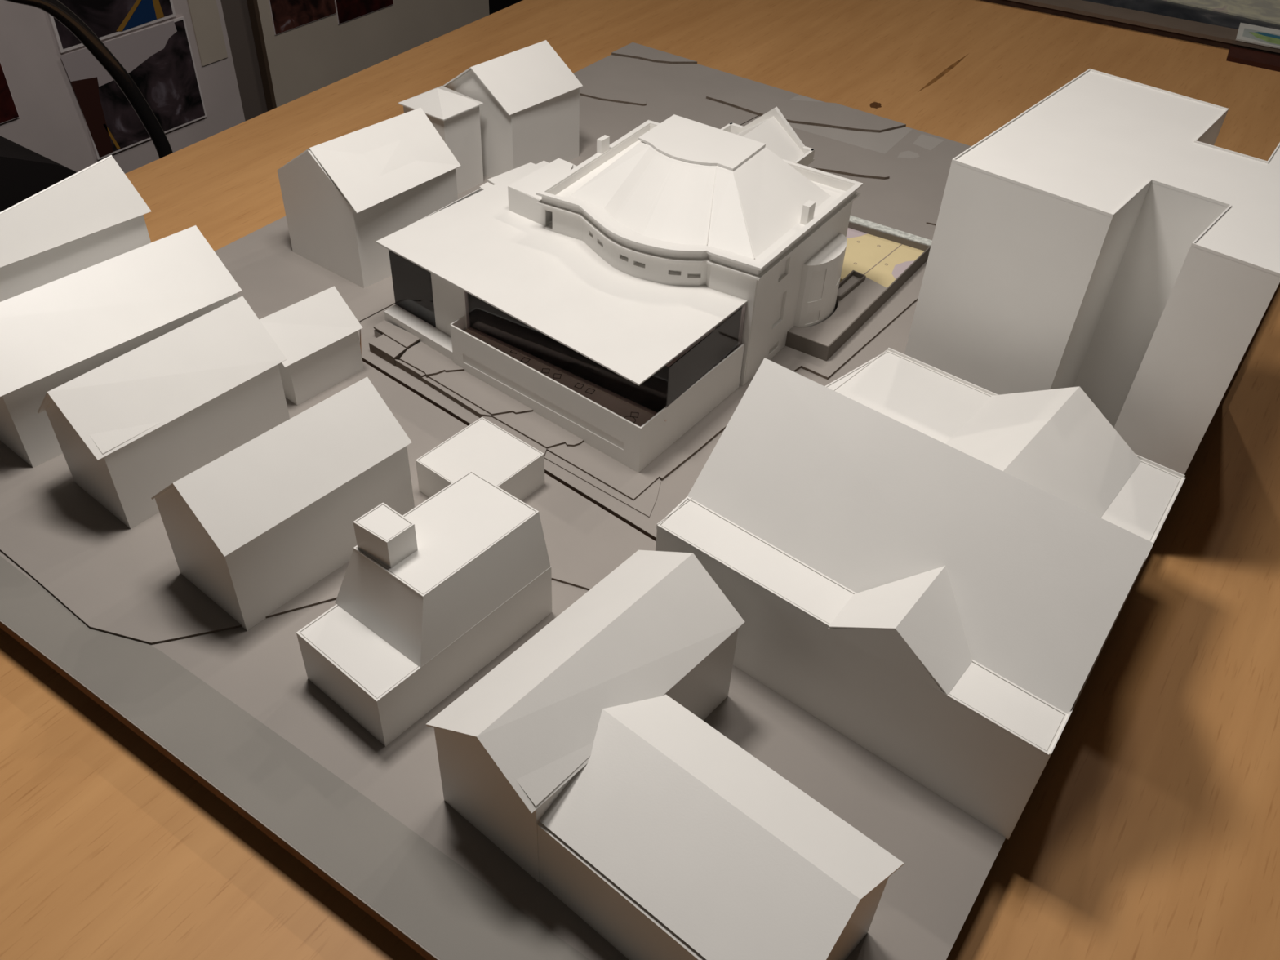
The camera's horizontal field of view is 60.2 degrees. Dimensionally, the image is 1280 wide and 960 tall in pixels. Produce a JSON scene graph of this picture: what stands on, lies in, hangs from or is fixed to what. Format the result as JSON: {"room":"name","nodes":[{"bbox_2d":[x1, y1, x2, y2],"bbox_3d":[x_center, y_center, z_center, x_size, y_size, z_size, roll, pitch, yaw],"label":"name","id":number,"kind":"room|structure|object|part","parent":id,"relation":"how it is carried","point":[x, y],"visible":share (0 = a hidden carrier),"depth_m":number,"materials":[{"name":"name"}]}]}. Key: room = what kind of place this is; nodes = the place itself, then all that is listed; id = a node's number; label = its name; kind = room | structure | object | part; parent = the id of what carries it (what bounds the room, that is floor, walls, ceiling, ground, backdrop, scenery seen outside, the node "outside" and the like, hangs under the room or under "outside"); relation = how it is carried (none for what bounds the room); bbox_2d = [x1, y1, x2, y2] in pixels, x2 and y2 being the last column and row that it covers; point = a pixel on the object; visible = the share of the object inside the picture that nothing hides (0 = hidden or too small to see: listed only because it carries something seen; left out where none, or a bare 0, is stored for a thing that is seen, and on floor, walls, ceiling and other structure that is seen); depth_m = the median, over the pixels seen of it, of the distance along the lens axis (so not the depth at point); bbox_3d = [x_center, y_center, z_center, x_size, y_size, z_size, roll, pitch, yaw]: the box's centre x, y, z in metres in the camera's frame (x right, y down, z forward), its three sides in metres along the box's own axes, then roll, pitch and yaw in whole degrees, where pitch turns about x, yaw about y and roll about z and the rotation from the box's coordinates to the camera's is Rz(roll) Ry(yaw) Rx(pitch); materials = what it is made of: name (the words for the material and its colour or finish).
{"room":"architecture studio","nodes":[
{"label":"architecture studio","id":0,"kind":"room"},
{"bbox_2d":[220,0,267,120],"bbox_3d":[-0.842,-1.432,1.676,0.125,2.578,8.000,26,47,24],"label":"wall","id":1,"kind":"structure","parent":0,"point":[236,12],"depth_m":2.21,"materials":[{"name":"grey paint"}]},
{"bbox_2d":[0,0,245,173],"bbox_3d":[-1.253,-0.599,1.489,0.019,1.500,1.612,26,47,24],"label":"display board","id":2,"kind":"object","parent":1,"relation":"attached to","point":[51,123],"depth_m":1.95,"materials":[{"name":"paper"}]},
{"bbox_2d":[0,62,19,124],"bbox_3d":[-1.111,-0.611,1.744,0.005,0.152,0.226,26,47,24],"label":"print","id":3,"kind":"object","parent":2,"relation":"attached to","point":[8,110],"visible":1,"depth_m":1.84,"materials":[{"name":"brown paper"}]},
{"bbox_2d":[47,0,176,53],"bbox_3d":[-0.916,-0.859,1.892,0.006,0.184,0.235,26,47,24],"label":"print","id":4,"kind":"object","parent":2,"relation":"attached to","point":[107,19],"visible":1,"depth_m":1.93,"materials":[{"name":"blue paper"}]},
{"bbox_2d":[60,16,207,159],"bbox_3d":[-0.921,-0.719,2.025,0.006,0.193,0.255,26,47,24],"label":"print","id":5,"kind":"object","parent":2,"relation":"attached to","point":[159,60],"visible":0.95,"depth_m":2.02,"materials":[{"name":"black paper"}]},
{"bbox_2d":[97,19,204,155],"bbox_3d":[-0.916,-0.720,2.028,0.001,0.184,0.236,26,47,24],"label":"picture","id":6,"kind":"object","parent":5,"relation":"attached to","point":[159,60],"depth_m":2.04},
{"bbox_3d":[-0.811,-1.018,1.951,0.003,0.558,0.060,26,47,24],"label":"paper strip","id":7,"kind":"part","parent":2,"relation":"part of","materials":[{"name":"beige paper"}]},
{"bbox_2d":[246,0,489,111],"bbox_3d":[-0.558,-1.267,2.239,0.020,1.450,0.689,26,47,24],"label":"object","id":8,"kind":"object","parent":1,"relation":"attached to","point":[294,64],"visible":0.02,"depth_m":2.38,"materials":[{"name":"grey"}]},
{"bbox_3d":[-0.751,-1.086,2.026,0.020,1.450,0.009,26,47,24],"label":"edge trim","id":9,"kind":"part","parent":8,"relation":"part of","materials":[{"name":"brown"}]},
{"bbox_2d":[268,0,336,35],"bbox_3d":[-0.685,-1.003,2.220,0.005,0.168,0.166,26,47,24],"label":"print","id":10,"kind":"object","parent":8,"relation":"attached to","point":[286,15],"visible":1,"depth_m":2.25,"materials":[{"name":"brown paper"}]},
{"bbox_2d":[334,0,393,24],"bbox_3d":[-0.591,-1.080,2.337,0.005,0.182,0.164,26,47,24],"label":"print","id":11,"kind":"object","parent":8,"relation":"attached to","point":[346,10],"visible":1,"depth_m":2.37,"materials":[{"name":"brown paper"}]},
{"bbox_2d":[488,0,522,14],"bbox_3d":[-0.102,-1.712,2.740,0.008,1.520,0.925,26,47,24],"label":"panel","id":12,"kind":"object","parent":1,"relation":"attached to","point":[495,6],"visible":0.02,"depth_m":2.75,"materials":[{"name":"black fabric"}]},
{"bbox_3d":[1.107,0.533,1.577,5.200,0.050,8.000,26,47,24],"label":"floor","id":13,"kind":"structure","parent":0,"visible":0},
{"bbox_2d":[0,0,173,212],"bbox_3d":[-1.010,-0.198,1.501,0.390,0.963,0.716,26,47,24],"label":"chair","id":14,"kind":"object","parent":13,"relation":"on","point":[24,173],"visible":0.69,"depth_m":1.38,"materials":[{"name":"black"}]},
{"bbox_3d":[-1.041,-0.336,1.310,0.380,0.165,0.588,26,47,24],"label":"seat","id":15,"kind":"part","parent":14,"relation":"part of","materials":[{"name":"black fabric"}]},
{"bbox_2d":[0,0,1279,959],"bbox_3d":[1.062,-0.018,1.589,2.930,0.750,3.250,26,47,24],"label":"table","id":16,"kind":"object","parent":13,"relation":"on","point":[1149,829],"visible":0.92,"depth_m":0.78,"materials":[{"name":"brown wood"}]},
{"bbox_2d":[0,42,1005,959],"bbox_3d":[0.033,-0.130,1.064,0.908,0.033,1.160,26,47,24],"label":"board","id":17,"kind":"object","parent":16,"relation":"on","point":[108,605],"visible":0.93,"depth_m":0.74,"materials":[{"name":"grey cardboard"}]},
{"bbox_2d":[0,155,151,302],"bbox_3d":[-0.507,-0.179,0.951,0.065,0.156,0.173,26,47,24],"label":"gabled house","id":18,"kind":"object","parent":17,"relation":"on","point":[94,215],"visible":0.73,"depth_m":0.93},
{"bbox_3d":[-0.507,-0.235,0.930,0.035,0.044,0.141,26,47,24],"label":"roof panel","id":19,"kind":"part","parent":18,"relation":"part of","materials":[{"name":"white plastic"}]},
{"bbox_2d":[0,225,241,467],"bbox_3d":[-0.447,-0.119,0.914,0.098,0.122,0.214,32,49,28],"label":"gabled house","id":20,"kind":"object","parent":17,"relation":"on","point":[52,334],"visible":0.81,"depth_m":0.88,"materials":[{"name":"white cardboard"}]},
{"bbox_2d":[37,296,289,528],"bbox_3d":[-0.365,-0.061,0.859,0.084,0.115,0.166,30,48,26],"label":"gabled house","id":21,"kind":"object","parent":17,"relation":"on","point":[135,424],"visible":0.98,"depth_m":0.83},
{"bbox_3d":[-0.379,-0.097,0.843,0.042,0.042,0.167,29,48,26],"label":"roof panel","id":22,"kind":"part","parent":21,"relation":"part of","materials":[{"name":"white cardboard"}]},
{"bbox_3d":[-0.348,-0.079,0.824,0.044,0.042,0.164,29,48,26],"label":"roof panel","id":23,"kind":"part","parent":21,"relation":"part of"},
{"bbox_2d":[151,377,414,631],"bbox_3d":[-0.250,0.006,0.791,0.083,0.115,0.159,31,49,27],"label":"gabled house","id":24,"kind":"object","parent":17,"relation":"on","point":[255,526],"visible":0.98,"depth_m":0.76,"materials":[{"name":"white cardboard"}]},
{"bbox_3d":[-0.265,-0.031,0.775,0.042,0.040,0.158,31,49,27],"label":"roof panel","id":25,"kind":"part","parent":24,"relation":"part of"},
{"bbox_3d":[-0.233,-0.013,0.756,0.043,0.040,0.158,31,49,27],"label":"roof panel","id":26,"kind":"part","parent":24,"relation":"part of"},
{"bbox_2d":[258,285,364,405],"bbox_3d":[-0.294,-0.122,0.960,0.069,0.076,0.081,32,49,28],"label":"gabled house","id":27,"kind":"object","parent":17,"relation":"on","point":[317,335],"visible":0.75,"depth_m":0.94,"materials":[{"name":"white cardboard"}]},
{"bbox_3d":[-0.280,-0.131,0.936,0.036,0.029,0.081,32,49,28],"label":"roof panel","id":28,"kind":"part","parent":27,"relation":"part of","materials":[{"name":"white cardboard"}]},
{"bbox_2d":[277,107,460,288],"bbox_3d":[-0.270,-0.293,1.111,0.122,0.131,0.138,30,48,27],"label":"gabled house","id":29,"kind":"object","parent":17,"relation":"on","point":[342,195],"visible":0.94,"depth_m":1.07,"materials":[{"name":"white plastic"}]},
{"bbox_3d":[-0.288,-0.338,1.095,0.061,0.044,0.135,32,49,28],"label":"roof panel","id":30,"kind":"part","parent":29,"relation":"part of","materials":[{"name":"white plastic"}]},
{"bbox_3d":[-0.242,-0.311,1.067,0.063,0.044,0.133,32,49,28],"label":"roof panel","id":31,"kind":"part","parent":29,"relation":"part of","materials":[{"name":"white plastic"}]},
{"bbox_2d":[296,417,551,746],"bbox_3d":[-0.140,0.030,0.770,0.162,0.118,0.260,26,47,24],"label":"building","id":32,"kind":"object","parent":17,"relation":"on","point":[429,595],"visible":1,"depth_m":0.71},
{"bbox_3d":[-0.158,0.027,0.685,0.028,0.001,0.021,26,47,24],"label":"box lid","id":33,"kind":"part","parent":32,"relation":"part of","materials":[{"name":"white cardboard"}]},
{"bbox_2d":[398,85,484,194],"bbox_3d":[-0.217,-0.382,1.228,0.070,0.111,0.065,26,47,24],"label":"building","id":34,"kind":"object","parent":17,"relation":"on","point":[455,115],"visible":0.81,"depth_m":1.20,"materials":[{"name":"white plastic"}]},
{"bbox_2d":[443,40,582,177],"bbox_3d":[-0.147,-0.427,1.271,0.119,0.128,0.117,26,47,24],"label":"gabled house","id":35,"kind":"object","parent":17,"relation":"on","point":[530,112],"visible":0.85,"depth_m":1.24,"materials":[{"name":"white plastic"}]},
{"bbox_3d":[-0.167,-0.471,1.252,0.053,0.040,0.121,31,49,28],"label":"roof panel","id":36,"kind":"part","parent":35,"relation":"part of","materials":[{"name":"white plastic"}]},
{"bbox_3d":[-0.125,-0.449,1.231,0.054,0.040,0.121,31,49,28],"label":"roof panel","id":37,"kind":"part","parent":35,"relation":"part of","materials":[{"name":"white plastic"}]},
{"bbox_2d":[368,260,927,517],"bbox_3d":[0.038,-0.177,1.088,0.400,0.011,0.534,26,47,24],"label":"base plate","id":38,"kind":"object","parent":17,"relation":"on","point":[400,348],"visible":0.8,"depth_m":0.95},
{"bbox_2d":[376,106,862,472],"bbox_3d":[-0.008,-0.221,1.024,0.336,0.158,0.377,26,47,24],"label":"building","id":39,"kind":"structure","parent":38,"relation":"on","point":[620,295],"depth_m":0.96,"materials":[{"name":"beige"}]},
{"bbox_3d":[-0.207,-0.180,1.004,0.056,0.071,0.001,31,49,27],"label":"glass pane","id":40,"kind":"part","parent":39,"relation":"part of","materials":[{"name":"glass"}]},
{"bbox_3d":[-0.169,-0.157,0.982,0.043,0.071,0.001,31,49,27],"label":"foyer panel","id":41,"kind":"part","parent":39,"relation":"part of","materials":[{"name":"white cardboard"}]},
{"bbox_3d":[-0.066,-0.091,0.940,0.214,0.001,0.001,26,47,24],"label":"glass rail","id":42,"kind":"part","parent":39,"relation":"part of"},
{"bbox_3d":[-0.065,-0.111,0.923,0.212,0.052,0.001,26,47,24],"label":"glass pane","id":43,"kind":"part","parent":39,"relation":"part of","materials":[{"name":"glass"}]},
{"bbox_3d":[0.049,-0.256,1.010,0.232,0.002,0.221,26,47,24],"label":"cornice","id":44,"kind":"part","parent":39,"relation":"part of","materials":[{"name":"white plastic"}]},
{"bbox_3d":[0.056,-0.104,0.912,0.001,0.040,0.115,27,47,24],"label":"glass pane","id":45,"kind":"part","parent":39,"relation":"part of","materials":[{"name":"glass"}]},
{"bbox_2d":[785,215,932,360],"bbox_3d":[0.202,-0.205,1.118,0.103,0.020,0.251,26,47,24],"label":"terrace","id":46,"kind":"object","parent":38,"relation":"on","point":[879,259],"visible":0.91,"depth_m":1.12,"materials":[{"name":"plastic"}]},
{"bbox_2d":[846,227,866,238],"bbox_3d":[0.226,-0.265,1.193,0.032,0.001,0.035,26,47,24],"label":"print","id":47,"kind":"object","parent":46,"relation":"on","point":[852,233],"depth_m":1.20,"materials":[{"name":"grey"}]},
{"bbox_2d":[891,260,915,279],"bbox_3d":[0.272,-0.219,1.144,0.017,0.001,0.057,26,47,24],"label":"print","id":48,"kind":"object","parent":46,"relation":"on","point":[900,269],"depth_m":1.14,"materials":[{"name":"grey"}]},
{"bbox_2d":[426,550,904,959],"bbox_3d":[0.032,0.167,0.634,0.246,0.110,0.185,31,49,27],"label":"gabled house","id":49,"kind":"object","parent":17,"relation":"on","point":[588,755],"visible":1,"depth_m":0.60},
{"bbox_3d":[-0.043,0.091,0.654,0.045,0.030,0.185,31,49,27],"label":"roof panel","id":50,"kind":"part","parent":49,"relation":"part of","materials":[{"name":"white cardboard"}]},
{"bbox_3d":[-0.011,0.112,0.634,0.045,0.031,0.183,31,49,28],"label":"roof panel","id":51,"kind":"part","parent":49,"relation":"part of","materials":[{"name":"white cardboard"}]},
{"bbox_3d":[0.024,0.194,0.571,0.174,0.026,0.064,31,49,27],"label":"wing roof panel","id":52,"kind":"part","parent":49,"relation":"part of","materials":[{"name":"white cardboard"}]},
{"bbox_3d":[0.058,0.164,0.596,0.175,0.013,0.039,31,49,27],"label":"wing roof panel","id":53,"kind":"part","parent":49,"relation":"part of","materials":[{"name":"white cardboard"}]},
{"bbox_2d":[655,347,1185,839],"bbox_3d":[0.200,0.021,0.766,0.277,0.165,0.303,26,47,24],"label":"building","id":54,"kind":"structure","parent":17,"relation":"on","point":[935,566],"depth_m":0.70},
{"bbox_2d":[904,68,1279,475],"bbox_3d":[0.396,-0.169,0.938,0.241,0.234,0.271,26,47,24],"label":"building","id":55,"kind":"structure","parent":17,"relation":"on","point":[1100,240],"depth_m":0.84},
{"bbox_2d":[980,0,1279,55],"bbox_3d":[1.047,-0.891,1.987,1.200,0.017,0.630,20,45,18],"label":"display board","id":56,"kind":"object","parent":16,"relation":"on","point":[1157,17],"visible":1,"depth_m":1.82,"materials":[{"name":"cardboard"}]},
{"bbox_2d":[1163,0,1279,24],"bbox_3d":[1.095,-0.842,1.920,0.396,0.003,0.295,23,45,20],"label":"drawing sheet","id":57,"kind":"object","parent":56,"relation":"on","point":[1266,11],"visible":1,"depth_m":1.86,"materials":[{"name":"white paper"}]},
{"bbox_2d":[1235,22,1279,48],"bbox_3d":[1.036,-0.698,1.755,0.160,0.003,0.085,20,45,18],"label":"picture card","id":58,"kind":"object","parent":56,"relation":"on","point":[1251,33],"visible":1,"depth_m":1.76,"materials":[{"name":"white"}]},
{"bbox_2d":[1242,27,1279,45],"bbox_3d":[1.032,-0.695,1.750,0.148,0.001,0.067,26,47,24],"label":"print","id":59,"kind":"object","parent":58,"relation":"on","point":[1259,36],"depth_m":1.76},
{"bbox_2d":[1248,31,1279,44],"bbox_3d":[1.033,-0.690,1.745,0.137,0.001,0.045,26,47,24],"label":"print","id":60,"kind":"object","parent":58,"relation":"on","point":[1259,37],"depth_m":1.76},
{"bbox_2d":[1255,31,1279,39],"bbox_3d":[1.043,-0.697,1.753,0.127,0.001,0.014,23,46,21],"label":"picture","id":61,"kind":"object","parent":58,"relation":"on","point":[1266,35],"depth_m":1.77,"materials":[{"name":"multicoloured paper"}]},
{"bbox_2d":[1226,45,1279,71],"bbox_3d":[1.018,-0.640,1.713,0.200,0.007,0.057,20,45,18],"label":"wooden block","id":62,"kind":"object","parent":16,"relation":"on","point":[1237,55],"visible":1,"depth_m":1.73,"materials":[{"name":"red wood"}]}
]}

